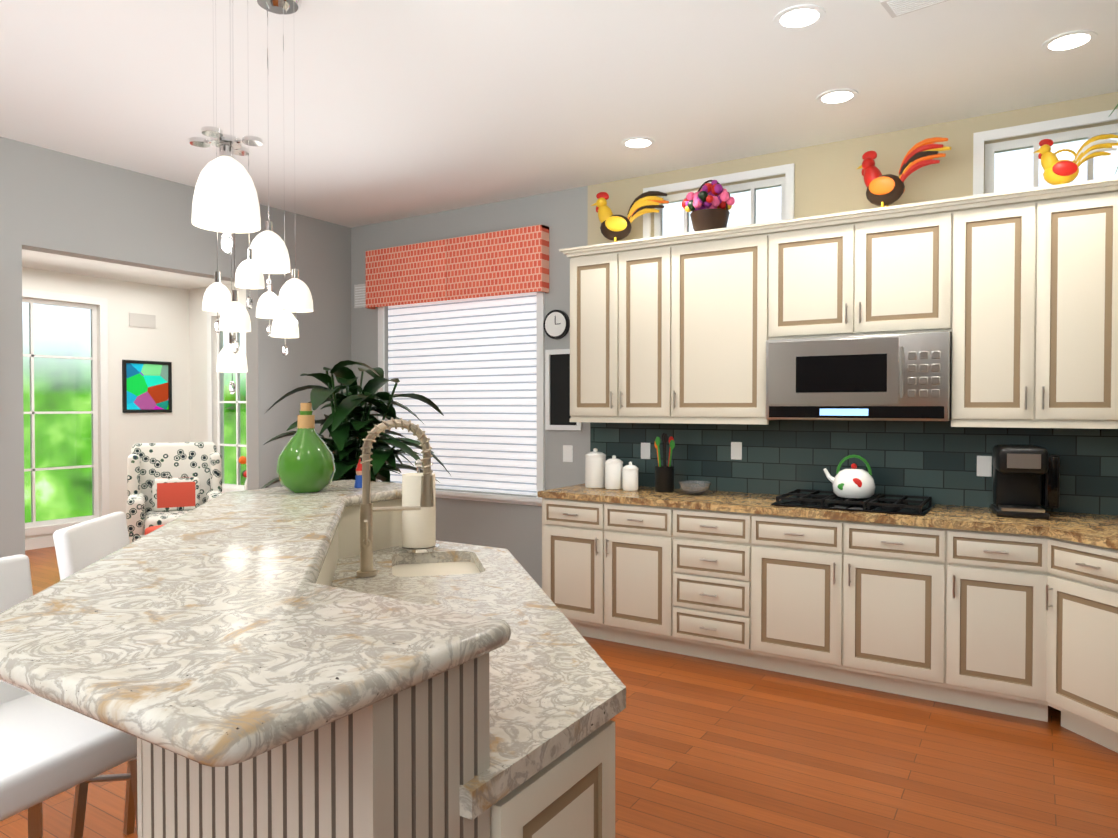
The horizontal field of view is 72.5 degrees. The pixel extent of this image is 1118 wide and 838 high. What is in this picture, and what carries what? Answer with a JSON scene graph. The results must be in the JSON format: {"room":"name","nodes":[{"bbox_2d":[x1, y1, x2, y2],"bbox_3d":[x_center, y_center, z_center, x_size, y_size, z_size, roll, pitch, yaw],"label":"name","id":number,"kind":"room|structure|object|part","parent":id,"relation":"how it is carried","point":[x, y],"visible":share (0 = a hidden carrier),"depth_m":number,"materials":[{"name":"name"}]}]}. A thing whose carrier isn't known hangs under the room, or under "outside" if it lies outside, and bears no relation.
{"room":"kitchen","nodes":[
{"label":"kitchen","id":0,"kind":"room"},
{"bbox_2d":[22,267,189,538],"bbox_3d":[-5.745,-0.094,7.219,0.140,2.850,4.980,1,1,32],"label":"wall","id":1,"kind":"structure","parent":0,"point":[166,339],"depth_m":8.56,"materials":[{"name":"white paint"}]},
{"bbox_2d":[25,536,54,549],"bbox_3d":[-5.680,1.276,7.200,0.015,0.110,4.700,1,1,32],"label":"baseboard","id":2,"kind":"structure","parent":1,"relation":"attached to","point":[39,543],"depth_m":7.79,"materials":[{"name":"white wood"}]},
{"bbox_2d":[22,288,109,536],"bbox_3d":[-5.354,-0.063,7.777,0.110,2.490,1.420,1,1,32],"label":"sunroom window","id":3,"kind":"structure","parent":1,"relation":"in","point":[60,405],"depth_m":8.04,"materials":[{"name":"white"}]},
{"bbox_2d":[129,313,155,327],"bbox_3d":[-4.735,-1.118,8.670,0.008,0.150,0.300,1,1,32],"label":"air vent","id":4,"kind":"object","parent":1,"relation":"in","point":[142,320],"visible":1,"depth_m":8.67,"materials":[{"name":"white"}]},
{"bbox_2d":[122,360,171,412],"bbox_3d":[-4.701,-0.368,8.720,0.023,0.590,0.560,1,1,32],"label":"framed picture","id":5,"kind":"object","parent":1,"relation":"attached to","point":[146,386],"visible":0.98,"depth_m":8.71,"materials":[{"name":"black"}]},
{"bbox_2d":[22,249,233,289],"bbox_3d":[-4.293,-1.554,6.284,3.570,0.100,4.980,1,1,32],"label":"ceiling","id":6,"kind":"structure","parent":0,"point":[57,263],"depth_m":7.92,"materials":[{"name":"white paint"}]},
{"bbox_2d":[24,249,246,469],"bbox_3d":[-2.785,-0.064,5.362,0.009,2.850,4.700,1,1,32],"label":"liner","id":7,"kind":"object","parent":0,"point":[246,357],"visible":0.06,"depth_m":5.92,"materials":[{"name":"white"}]},
{"bbox_2d":[0,137,351,557],"bbox_3d":[-4.061,-0.104,3.186,0.140,3.000,8.260,1,1,32],"label":"wall","id":8,"kind":"structure","parent":0,"point":[56,202],"depth_m":5.14,"materials":[{"name":"grey paint"}]},
{"bbox_2d":[189,284,244,489],"bbox_3d":[-2.947,-0.112,8.320,3.430,2.850,0.140,1,1,32],"label":"wall","id":9,"kind":"structure","parent":0,"point":[198,374],"depth_m":9.05,"materials":[{"name":"white paint"}]},
{"bbox_2d":[207,306,245,493],"bbox_3d":[-3.715,-0.194,8.759,0.900,2.160,0.110,1,1,32],"label":"sunroom window","id":10,"kind":"structure","parent":9,"relation":"in","point":[231,429],"depth_m":8.88,"materials":[{"name":"white"}]},
{"bbox_2d":[0,546,1117,837],"bbox_3d":[-2.696,1.453,2.791,10.160,0.100,9.400,1,1,32],"label":"floor","id":11,"kind":"structure","parent":0,"point":[708,748],"depth_m":3.07,"materials":[{"name":"brown wood"}]},
{"bbox_2d":[0,554,137,837],"bbox_3d":[-1.142,0.875,1.564,0.494,1.099,0.444,0,1,22],"label":"stool","id":12,"kind":"object","parent":11,"relation":"on","point":[49,749],"visible":0.73,"depth_m":1.55,"materials":[{"name":"white leather"}]},
{"bbox_2d":[53,511,134,837],"bbox_3d":[-1.226,0.861,2.408,0.494,1.099,0.444,0,1,-8],"label":"stool","id":13,"kind":"object","parent":11,"relation":"on","point":[80,546],"visible":0.17,"depth_m":2.25,"materials":[{"name":"white leather"}]},
{"bbox_2d":[145,525,163,534],"bbox_3d":[-3.112,1.119,6.412,0.500,0.450,0.500,1,1,32],"label":"ottoman","id":14,"kind":"object","parent":11,"relation":"on","point":[148,530],"visible":0.02,"depth_m":6.30,"materials":[{"name":"red fabric"}]},
{"bbox_2d":[126,442,221,542],"bbox_3d":[-3.594,0.783,7.164,0.800,1.097,0.880,0,1,-28],"label":"armchair","id":15,"kind":"object","parent":11,"relation":"on","point":[168,482],"visible":0.75,"depth_m":7.22,"materials":[{"name":"fabric"}]},
{"bbox_2d":[261,360,451,488],"bbox_3d":[-1.360,0.512,4.768,1.255,1.714,1.110,1,1,32],"label":"potted plant","id":16,"kind":"object","parent":11,"relation":"on","point":[348,434],"visible":0.44,"depth_m":4.66,"materials":[{"name":"green plant"}]},
{"bbox_2d":[137,621,625,837],"bbox_3d":[-0.480,0.863,2.066,1.650,1.104,1.637,1,1,32],"label":"kitchen island","id":17,"kind":"object","parent":11,"relation":"on","point":[520,743],"depth_m":1.12,"materials":[{"name":"wood"}]},
{"bbox_2d":[0,480,568,784],"bbox_3d":[-0.623,0.303,2.035,1.905,0.036,1.904,1,1,32],"label":"island countertop","id":18,"kind":"structure","parent":17,"relation":"on","point":[247,628],"depth_m":1.13,"materials":[{"name":"beige stone"}]},
{"bbox_2d":[277,403,335,492],"bbox_3d":[-0.945,0.105,2.850,0.210,0.330,0.210,1,1,32],"label":"vase","id":19,"kind":"object","parent":18,"relation":"on","point":[306,463],"visible":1,"depth_m":2.79,"materials":[{"name":"green glass"}]},
{"bbox_2d":[354,459,361,487],"bbox_3d":[-0.779,0.211,2.984,0.042,0.114,0.044,1,1,32],"label":"gnome","id":20,"kind":"object","parent":18,"relation":"on","point":[358,480],"visible":0.83,"depth_m":2.97,"materials":[{"name":"blue"}]},
{"bbox_2d":[360,417,433,508],"bbox_3d":[-0.519,0.145,2.446,0.176,0.301,0.176,1,1,32],"label":"faucet","id":21,"kind":"object","parent":18,"relation":"on","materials":[{"name":"beige metal"}]},
{"bbox_2d":[399,459,438,552],"bbox_3d":[-0.526,0.321,2.863,0.150,0.338,0.150,1,1,32],"label":"paper towel","id":22,"kind":"object","parent":18,"relation":"on","point":[418,531],"visible":0.96,"depth_m":2.81,"materials":[{"name":"white paper"}]},
{"bbox_2d":[542,505,673,652],"bbox_3d":[0.429,0.934,4.892,0.909,0.870,0.619,1,1,32],"label":"base cabinet","id":23,"kind":"object","parent":11,"relation":"on","point":[611,575],"depth_m":4.60,"materials":[{"name":"beige wood"}]},
{"bbox_2d":[674,517,753,666],"bbox_3d":[1.008,0.940,4.528,0.460,0.870,0.618,1,1,32],"label":"base cabinet","id":24,"kind":"object","parent":11,"relation":"on","point":[714,560],"depth_m":4.26,"materials":[{"name":"beige wood"}]},
{"bbox_2d":[750,525,949,702],"bbox_3d":[1.605,0.946,4.153,0.950,0.870,0.618,1,1,32],"label":"base cabinet","id":25,"kind":"object","parent":11,"relation":"on","point":[863,610],"depth_m":3.87,"materials":[{"name":"beige wood"}]},
{"bbox_2d":[538,483,1117,552],"bbox_3d":[1.560,0.494,3.972,3.816,0.040,0.962,1,1,32],"label":"countertop","id":26,"kind":"structure","parent":25,"relation":"on","point":[1084,532],"depth_m":3.88,"materials":[{"name":"brown stone"}]},
{"bbox_2d":[585,448,602,487],"bbox_3d":[0.243,0.324,5.084,0.143,0.260,0.141,1,1,32],"label":"canister set","id":27,"kind":"object","parent":26,"relation":"on","point":[591,458],"depth_m":5.02,"materials":[{"name":"white ceramic"}]},
{"bbox_2d":[599,453,619,488],"bbox_3d":[0.359,0.345,4.988,0.122,0.220,0.121,1,1,32],"label":"canister set","id":28,"kind":"object","parent":26,"relation":"on","point":[601,471],"depth_m":4.95,"materials":[{"name":"white ceramic"}]},
{"bbox_2d":[617,460,638,490],"bbox_3d":[0.459,0.363,4.902,0.106,0.185,0.104,1,1,32],"label":"canister set","id":29,"kind":"object","parent":26,"relation":"on","point":[627,476],"depth_m":4.87,"materials":[{"name":"white ceramic"}]},
{"bbox_2d":[654,433,674,491],"bbox_3d":[0.666,0.274,4.818,0.140,0.368,0.120,1,1,32],"label":"utensil crock","id":30,"kind":"object","parent":26,"relation":"on","point":[664,477],"visible":1,"depth_m":4.78,"materials":[{"name":"black plastic"}]},
{"bbox_2d":[679,480,710,494],"bbox_3d":[0.831,0.423,4.669,0.200,0.075,0.197,1,1,32],"label":"glass bowl","id":31,"kind":"object","parent":26,"relation":"on","point":[692,487],"visible":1,"depth_m":4.61,"materials":[{"name":"clear glass"}]},
{"bbox_2d":[770,489,937,516],"bbox_3d":[1.603,0.447,4.150,0.760,0.048,0.500,1,1,32],"label":"cooktop","id":32,"kind":"object","parent":26,"relation":"in","point":[916,504],"depth_m":4.10,"materials":[{"name":"black metal"}]},
{"bbox_2d":[823,455,874,497],"bbox_3d":[1.581,0.307,4.162,0.273,0.228,0.220,1,1,32],"label":"kettle","id":33,"kind":"object","parent":32,"relation":"on","point":[853,481],"visible":1,"depth_m":4.08,"materials":[{"name":"white ceramic"}]},
{"bbox_2d":[990,445,1059,518],"bbox_3d":[2.313,0.305,3.776,0.280,0.340,0.303,0,1,24],"label":"coffee maker","id":34,"kind":"object","parent":26,"relation":"on","point":[1026,481],"visible":1,"depth_m":3.73,"materials":[{"name":"black plastic"}]},
{"bbox_2d":[946,541,1041,720],"bbox_3d":[2.183,0.952,3.790,0.415,0.870,0.618,1,1,32],"label":"base cabinet","id":35,"kind":"object","parent":11,"relation":"on","point":[996,590],"depth_m":3.54,"materials":[{"name":"beige wood"}]},
{"bbox_2d":[1042,549,1117,752],"bbox_3d":[2.495,0.960,3.267,0.688,0.870,0.689,1,1,32],"label":"base cabinet","id":36,"kind":"object","parent":11,"relation":"on","point":[1080,590],"depth_m":3.26,"materials":[{"name":"beige wood"}]},
{"bbox_3d":[-2.793,1.021,6.919,0.480,0.630,0.480,1,1,32],"label":"side table","id":37,"kind":"object","parent":11,"relation":"on","visible":0},
{"bbox_2d":[239,456,246,490],"bbox_3d":[-2.788,0.518,6.910,0.238,0.372,0.198,1,1,32],"label":"vase","id":38,"kind":"object","parent":37,"relation":"on","point":[242,459],"visible":0.06,"depth_m":6.85,"materials":[{"name":"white ceramic"}]},
{"bbox_2d":[0,0,1117,227],"bbox_3d":[-1.355,-1.626,1.463,6.530,0.100,8.660,1,1,32],"label":"ceiling","id":39,"kind":"structure","parent":0,"point":[408,108],"depth_m":3.66,"materials":[{"name":"white paint"}]},
{"bbox_2d":[189,0,312,394],"bbox_3d":[-1.047,-0.839,2.650,0.254,1.509,0.726,0,1,-3],"label":"pendant light","id":40,"kind":"object","parent":39,"relation":"hanging from","point":[225,200],"visible":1,"depth_m":2.43,"materials":[{"name":"white glass"}]},
{"bbox_2d":[621,137,654,148],"bbox_3d":[0.466,-1.622,4.477,0.202,0.006,0.212,1,1,32],"label":"recessed light","id":41,"kind":"object","parent":39,"relation":"in","point":[636,142],"depth_m":4.47,"materials":[{"name":"white"}]},
{"bbox_2d":[773,4,825,30],"bbox_3d":[0.956,-1.599,3.034,0.199,0.006,0.208,1,1,32],"label":"recessed light","id":42,"kind":"object","parent":39,"relation":"in","point":[800,15],"depth_m":3.04,"materials":[{"name":"white"}]},
{"bbox_2d":[816,88,857,105],"bbox_3d":[1.389,-1.611,3.810,0.199,0.006,0.213,1,1,32],"label":"recessed light","id":43,"kind":"object","parent":39,"relation":"in","point":[839,96],"depth_m":3.81,"materials":[{"name":"white"}]},
{"bbox_2d":[880,0,948,17],"bbox_3d":[1.419,-1.591,2.845,0.380,0.014,0.150,1,1,40],"label":"ceiling vent","id":44,"kind":"object","parent":39,"relation":"in","point":[895,8],"visible":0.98,"depth_m":2.92,"materials":[{"name":"white"}]},
{"bbox_2d":[1041,30,1097,52],"bbox_3d":[2.162,-1.602,3.234,0.198,0.006,0.213,1,1,32],"label":"recessed light","id":45,"kind":"object","parent":39,"relation":"in","point":[1063,42],"depth_m":3.23,"materials":[{"name":"white"}]},
{"bbox_2d":[351,92,1117,587],"bbox_3d":[0.852,-0.134,5.060,6.470,3.000,0.140,1,1,32],"label":"wall","id":46,"kind":"structure","parent":0,"point":[829,178],"depth_m":5.41,"materials":[{"name":"beige paint"}]},
{"bbox_2d":[354,284,365,307],"bbox_3d":[-1.692,-1.058,6.550,0.180,0.200,0.014,1,1,32],"label":"air vent","id":47,"kind":"object","parent":46,"relation":"in","point":[359,295],"visible":0.65,"depth_m":6.56,"materials":[{"name":"white"}]},
{"bbox_2d":[365,224,548,505],"bbox_3d":[-0.824,-0.385,6.017,1.770,2.030,0.195,1,1,32],"label":"kitchen window","id":48,"kind":"structure","parent":46,"relation":"in","point":[466,339],"depth_m":5.93,"materials":[{"name":"white"}]},
{"bbox_3d":[-0.803,-0.280,6.032,1.710,1.820,0.150,1,1,32],"label":"frame","id":49,"kind":"part","parent":48,"relation":"part of","materials":[{"name":"white"}]},
{"bbox_2d":[388,292,536,494],"bbox_3d":[-0.791,-0.285,6.051,1.530,1.690,0.015,1,1,32],"label":"blind","id":50,"kind":"object","parent":48,"relation":"attached to","point":[473,358],"depth_m":5.98,"materials":[{"name":"white plastic"}]},
{"bbox_2d":[543,310,569,338],"bbox_3d":[-0.019,-0.681,5.492,0.210,0.210,0.036,1,1,32],"label":"wall clock","id":51,"kind":"object","parent":46,"relation":"attached to","point":[556,324],"visible":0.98,"depth_m":5.47,"materials":[{"name":"black"}]},
{"bbox_2d":[545,349,581,429],"bbox_3d":[0.033,-0.211,5.475,0.300,0.580,0.023,1,1,32],"label":"frame","id":52,"kind":"object","parent":46,"relation":"attached to","point":[557,390],"visible":0.69,"depth_m":5.50,"materials":[{"name":"white"}]},
{"bbox_2d":[563,445,572,461],"bbox_3d":[0.063,0.249,5.474,0.080,0.120,0.007,1,1,32],"label":"electrical outlet plate","id":53,"kind":"object","parent":46,"relation":"attached to","point":[567,449],"depth_m":5.47,"materials":[{"name":"white plastic"}]},
{"bbox_2d":[566,237,673,420],"bbox_3d":[0.463,-0.548,5.017,0.729,1.090,0.328,1,1,32],"label":"upper cabinet","id":54,"kind":"object","parent":46,"relation":"attached to","point":[620,294],"depth_m":4.87,"materials":[{"name":"beige wood"}]},
{"bbox_2d":[591,191,668,241],"bbox_3d":[0.458,-1.313,4.993,0.484,0.373,0.206,1,1,32],"label":"rooster","id":55,"kind":"object","parent":54,"relation":"on","point":[615,228],"visible":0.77,"depth_m":4.97,"materials":[{"name":"brown"}]},
{"bbox_2d":[641,443,649,458],"bbox_3d":[0.583,0.215,5.135,0.070,0.110,0.005,1,1,32],"label":"electrical outlet plate","id":56,"kind":"object","parent":46,"relation":"attached to","point":[645,447],"depth_m":5.13,"materials":[{"name":"white plastic"}]},
{"bbox_2d":[643,163,794,237],"bbox_3d":[1.016,-1.337,4.897,1.000,0.410,0.110,1,1,32],"label":"window","id":57,"kind":"structure","parent":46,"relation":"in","point":[764,201],"depth_m":4.82,"materials":[{"name":"white glass"}]},
{"bbox_2d":[670,225,769,420],"bbox_3d":[1.027,-0.543,4.663,0.601,1.090,0.328,1,1,32],"label":"upper cabinet","id":58,"kind":"object","parent":46,"relation":"attached to","point":[720,282],"depth_m":4.52,"materials":[{"name":"beige wood"}]},
{"bbox_2d":[682,180,734,230],"bbox_3d":[0.925,-1.293,4.686,0.342,0.346,0.255,1,1,32],"label":"flower basket","id":59,"kind":"object","parent":58,"relation":"on","point":[709,205],"visible":1,"depth_m":4.60,"materials":[{"name":"brown"}]},
{"bbox_2d":[731,442,741,459],"bbox_3d":[1.117,0.200,4.800,0.070,0.110,0.005,1,1,32],"label":"electrical outlet plate","id":60,"kind":"object","parent":46,"relation":"attached to","point":[736,447],"depth_m":4.80,"materials":[{"name":"white plastic"}]},
{"bbox_2d":[590,420,1117,514],"bbox_3d":[1.826,0.007,4.360,3.787,0.920,0.009,1,1,32],"label":"backsplash","id":61,"kind":"structure","parent":46,"relation":"attached to","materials":[{"name":"tile"}]},
{"bbox_2d":[770,201,953,336],"bbox_3d":[1.679,-0.766,4.250,0.939,0.630,0.328,1,1,32],"label":"upper cabinet","id":62,"kind":"object","parent":46,"relation":"attached to","point":[892,269],"depth_m":4.08,"materials":[{"name":"beige wood"}]},
{"bbox_2d":[766,332,951,420],"bbox_3d":[1.650,-0.220,4.213,0.930,0.450,0.404,1,1,32],"label":"microwave","id":63,"kind":"object","parent":62,"relation":"attached to","point":[857,376],"depth_m":4.06,"materials":[{"name":"silver metal"}]},
{"bbox_2d":[762,329,901,424],"bbox_3d":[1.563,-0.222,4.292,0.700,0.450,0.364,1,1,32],"label":"door","id":64,"kind":"structure","parent":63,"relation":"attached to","point":[848,378],"depth_m":4.14,"materials":[{"name":"silver metal"}]},
{"bbox_2d":[857,137,950,206],"bbox_3d":[1.836,-1.294,4.087,0.485,0.366,0.190,1,1,32],"label":"rooster","id":65,"kind":"object","parent":62,"relation":"on","point":[884,190],"visible":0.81,"depth_m":4.07,"materials":[{"name":"brown ceramic"}]},
{"bbox_2d":[977,456,991,476],"bbox_3d":[2.272,0.252,4.075,0.070,0.110,0.005,1,1,32],"label":"electrical outlet plate","id":66,"kind":"object","parent":46,"relation":"attached to","point":[984,465],"depth_m":4.07,"materials":[{"name":"white plastic"}]},
{"bbox_2d":[954,193,1041,424],"bbox_3d":[2.229,-0.531,3.909,0.361,1.090,0.328,1,1,32],"label":"upper cabinet","id":67,"kind":"object","parent":46,"relation":"attached to","point":[996,238],"depth_m":3.76,"materials":[{"name":"beige wood"}]},
{"bbox_2d":[973,109,1117,194],"bbox_3d":[2.684,-1.320,3.850,1.040,0.410,0.110,1,1,32],"label":"window","id":68,"kind":"structure","parent":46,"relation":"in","point":[1010,165],"depth_m":3.99,"materials":[{"name":"white glass"}]},
{"bbox_2d":[1038,181,1117,424],"bbox_3d":[2.535,-0.527,3.717,0.360,1.090,0.328,1,1,32],"label":"upper cabinet","id":69,"kind":"object","parent":46,"relation":"attached to","point":[1078,235],"depth_m":3.58,"materials":[{"name":"beige wood"}]},
{"bbox_2d":[1034,134,1117,184],"bbox_3d":[2.505,-1.239,3.688,0.364,0.269,0.116,1,1,32],"label":"rooster","id":70,"kind":"object","parent":69,"relation":"on","point":[1056,171],"visible":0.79,"depth_m":3.68,"materials":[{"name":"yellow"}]},
{"bbox_2d":[902,329,953,424],"bbox_3d":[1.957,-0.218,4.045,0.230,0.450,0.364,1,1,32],"label":"control panel","id":71,"kind":"object","parent":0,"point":[920,357],"depth_m":3.89,"materials":[{"name":"silver metal"}]}
]}

